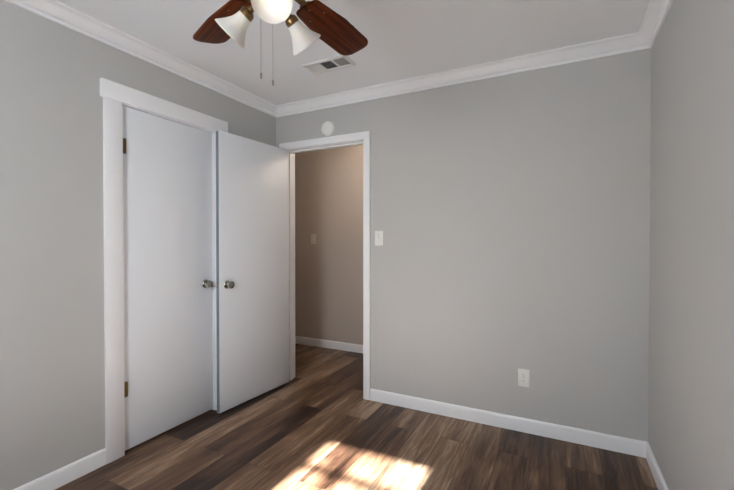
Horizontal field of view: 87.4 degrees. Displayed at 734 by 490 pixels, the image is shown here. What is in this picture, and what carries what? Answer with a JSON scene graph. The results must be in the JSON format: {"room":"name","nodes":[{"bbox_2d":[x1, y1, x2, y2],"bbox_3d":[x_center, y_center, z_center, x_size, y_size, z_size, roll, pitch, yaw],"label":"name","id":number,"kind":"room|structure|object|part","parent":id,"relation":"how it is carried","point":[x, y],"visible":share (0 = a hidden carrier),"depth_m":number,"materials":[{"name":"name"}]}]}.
{"room":"empty bedroom","nodes":[
{"label":"empty bedroom","id":0,"kind":"room"},
{"bbox_2d":[0,0,275,489],"bbox_3d":[-1.626,0.016,1.985,0.120,2.435,3.350,0,1,27],"label":"wall","id":1,"kind":"structure","parent":0,"point":[52,386],"depth_m":1.95,"materials":[{"name":"grey paint"}]},
{"bbox_2d":[13,448,105,489],"bbox_3d":[-1.862,1.195,1.383,0.013,0.090,1.740,0,1,27],"label":"baseboard","id":2,"kind":"structure","parent":1,"relation":"attached to","point":[64,475],"depth_m":1.99,"materials":[{"name":"white wood"}]},
{"bbox_2d":[5,0,280,116],"bbox_3d":[-1.513,-1.164,1.983,0.072,0.076,3.230,0,1,27],"label":"crown molding","id":3,"kind":"structure","parent":1,"relation":"attached to","point":[67,16],"depth_m":2.27,"materials":[{"name":"white wood"}]},
{"bbox_2d":[100,78,227,463],"bbox_3d":[-1.268,0.150,2.534,0.024,2.156,0.900,0,1,27],"label":"door frame","id":4,"kind":"structure","parent":1,"relation":"attached to","point":[115,95],"depth_m":2.20,"materials":[{"name":"white wood"}]},
{"bbox_2d":[123,106,212,450],"bbox_3d":[-1.286,0.198,2.530,0.085,2.036,0.678,0,1,27],"label":"closet door","id":5,"kind":"structure","parent":1,"relation":"in","point":[168,277],"depth_m":2.50,"materials":[{"name":"white wood"}]},
{"bbox_2d":[122,103,362,409],"bbox_3d":[-0.749,0.190,2.717,1.025,2.072,1.495,0,1,27],"label":"frames","id":6,"kind":"object","parent":1,"relation":"attached to","point":[291,152],"visible":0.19,"depth_m":3.43,"materials":[{"name":"white wood"}]},
{"bbox_2d":[295,145,362,344],"bbox_3d":[0.302,-0.007,4.175,4.380,2.435,0.120,0,1,27],"label":"wall","id":7,"kind":"structure","parent":0,"point":[329,263],"depth_m":4.48,"materials":[{"name":"beige paint"}]},
{"bbox_2d":[311,234,315,243],"bbox_3d":[-0.639,-0.069,4.574,0.070,0.115,0.019,0,1,27],"label":"hall light switch","id":8,"kind":"object","parent":7,"relation":"attached to","point":[313,238],"visible":1,"depth_m":4.58,"materials":[{"name":"white plastic"}]},
{"bbox_2d":[295,336,362,352],"bbox_3d":[0.273,1.166,4.129,4.140,0.090,0.013,0,1,27],"label":"baseboard","id":9,"kind":"structure","parent":7,"relation":"attached to","point":[357,348],"depth_m":4.48,"materials":[{"name":"white wood"}]},
{"bbox_2d":[57,0,649,104],"bbox_3d":[-0.701,-1.264,2.181,4.380,0.120,4.560,0,1,27],"label":"ceiling","id":10,"kind":"structure","parent":0,"point":[407,39],"depth_m":2.20,"materials":[{"name":"white paint"}]},
{"bbox_2d":[193,0,367,85],"bbox_3d":[-0.312,-0.861,1.358,1.148,0.667,1.112,0,1,27],"label":"ceiling fan","id":11,"kind":"object","parent":10,"relation":"hanging from","point":[327,25],"visible":1,"depth_m":1.50,"materials":[{"name":"brown wood"}]},
{"bbox_3d":[-0.599,-0.930,1.615,0.152,0.006,0.403,-17,12,-41],"label":"blade","id":12,"kind":"part","parent":11,"relation":"part of","materials":[{"name":"brown wood"}]},
{"bbox_3d":[-0.456,-0.778,1.358,0.090,0.126,0.126,-43,-9,11],"label":"lamp shade","id":13,"kind":"part","parent":11,"relation":"part of","materials":[{"name":"white glass"}]},
{"bbox_2d":[239,6,253,21],"bbox_3d":[-0.419,-0.813,1.349,0.131,0.049,0.049,-43,-9,11],"label":"socket","id":14,"kind":"object","parent":11,"relation":"attached to","point":[245,13],"depth_m":1.33,"materials":[{"name":"gold metal"}]},
{"bbox_3d":[-0.300,-0.777,1.208,0.126,0.126,0.090,0,43,-16],"label":"lamp shade","id":15,"kind":"part","parent":11,"relation":"part of","materials":[{"name":"white glass"}]},
{"bbox_2d":[285,14,298,27],"bbox_3d":[-0.275,-0.813,1.390,0.049,0.049,0.131,1,-41,44],"label":"socket","id":16,"kind":"object","parent":11,"relation":"attached to","point":[292,21],"depth_m":1.38,"materials":[{"name":"gold metal"}]},
{"bbox_3d":[-0.248,-0.779,1.418,0.126,0.126,0.090,1,-41,44],"label":"lamp shade","id":17,"kind":"part","parent":11,"relation":"part of","materials":[{"name":"white glass"}]},
{"label":"blade","id":18,"kind":"part","parent":11,"relation":"part of","materials":[{"name":"brown wood"}]},
{"bbox_2d":[302,55,355,74],"bbox_3d":[-0.253,-1.203,2.568,0.330,0.009,0.150,0,1,27],"label":"ceiling vent","id":19,"kind":"object","parent":10,"relation":"in","point":[330,64],"visible":0.96,"depth_m":2.57,"materials":[{"name":"white metal"}]},
{"bbox_2d":[55,343,657,489],"bbox_3d":[-0.701,1.281,2.208,4.380,0.100,4.560,0,1,27],"label":"floor","id":20,"kind":"structure","parent":0,"point":[318,422],"depth_m":2.28,"materials":[{"name":"brown wood"}]},
{"bbox_2d":[276,48,650,441],"bbox_3d":[-0.190,0.003,3.203,4.380,2.435,0.120,0,1,27],"label":"wall","id":21,"kind":"structure","parent":0,"point":[510,216],"depth_m":2.54,"materials":[{"name":"grey paint"}]},
{"bbox_2d":[216,130,288,412],"bbox_3d":[-0.866,0.192,3.072,0.097,2.036,0.760,0,1,31],"label":"entry door","id":22,"kind":"structure","parent":21,"relation":"in","point":[252,250],"depth_m":3.01,"materials":[{"name":"white wood"}]},
{"bbox_2d":[279,131,369,399],"bbox_3d":[-0.375,0.162,3.221,0.895,2.116,0.018,0,1,27],"label":"door frame","id":23,"kind":"structure","parent":21,"relation":"attached to","point":[365,136],"depth_m":3.03,"materials":[{"name":"white wood"}]},
{"bbox_2d":[321,121,334,135],"bbox_3d":[-0.327,-0.964,3.177,0.120,0.120,0.031,0,1,27],"label":"smoke detector","id":24,"kind":"object","parent":21,"relation":"attached to","point":[327,128],"visible":1,"depth_m":3.16,"materials":[{"name":"white plastic"}]},
{"bbox_2d":[375,231,382,245],"bbox_3d":[0.090,-0.052,2.982,0.070,0.115,0.019,0,1,27],"label":"light switch","id":25,"kind":"object","parent":21,"relation":"attached to","point":[378,238],"visible":1,"depth_m":2.98,"materials":[{"name":"white plastic"}]},
{"bbox_2d":[277,33,632,116],"bbox_3d":[0.386,-1.172,2.790,2.550,0.076,0.072,0,1,27],"label":"crown molding","id":26,"kind":"structure","parent":21,"relation":"attached to","point":[620,44],"depth_m":2.62,"materials":[{"name":"white wood"}]},
{"bbox_2d":[370,388,640,456],"bbox_3d":[0.813,1.182,2.633,1.765,0.090,0.013,0,1,27],"label":"baseboard","id":27,"kind":"structure","parent":21,"relation":"attached to","point":[624,445],"depth_m":2.54,"materials":[{"name":"white wood"}]},
{"bbox_2d":[518,368,529,386],"bbox_3d":[1.030,0.873,2.522,0.070,0.115,0.007,0,1,27],"label":"outlet","id":28,"kind":"object","parent":21,"relation":"attached to","point":[523,377],"visible":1,"depth_m":2.52,"materials":[{"name":"white plastic"}]},
{"bbox_2d":[648,0,733,489],"bbox_3d":[0.925,0.030,0.692,0.120,2.435,3.350,0,1,27],"label":"wall","id":29,"kind":"structure","parent":0,"point":[691,372],"depth_m":1.49,"materials":[{"name":"grey paint"}]},
{"bbox_2d":[633,0,672,50],"bbox_3d":[0.867,-1.151,0.777,0.072,0.076,3.230,0,1,27],"label":"crown molding","id":30,"kind":"structure","parent":29,"relation":"attached to","point":[656,12],"depth_m":2.02,"materials":[{"name":"white wood"}]},
{"bbox_2d":[641,441,668,489],"bbox_3d":[0.892,1.201,0.789,0.013,0.090,3.230,0,1,27],"label":"baseboard","id":31,"kind":"structure","parent":29,"relation":"attached to","point":[646,452],"depth_m":2.04,"materials":[{"name":"white wood"}]}
]}

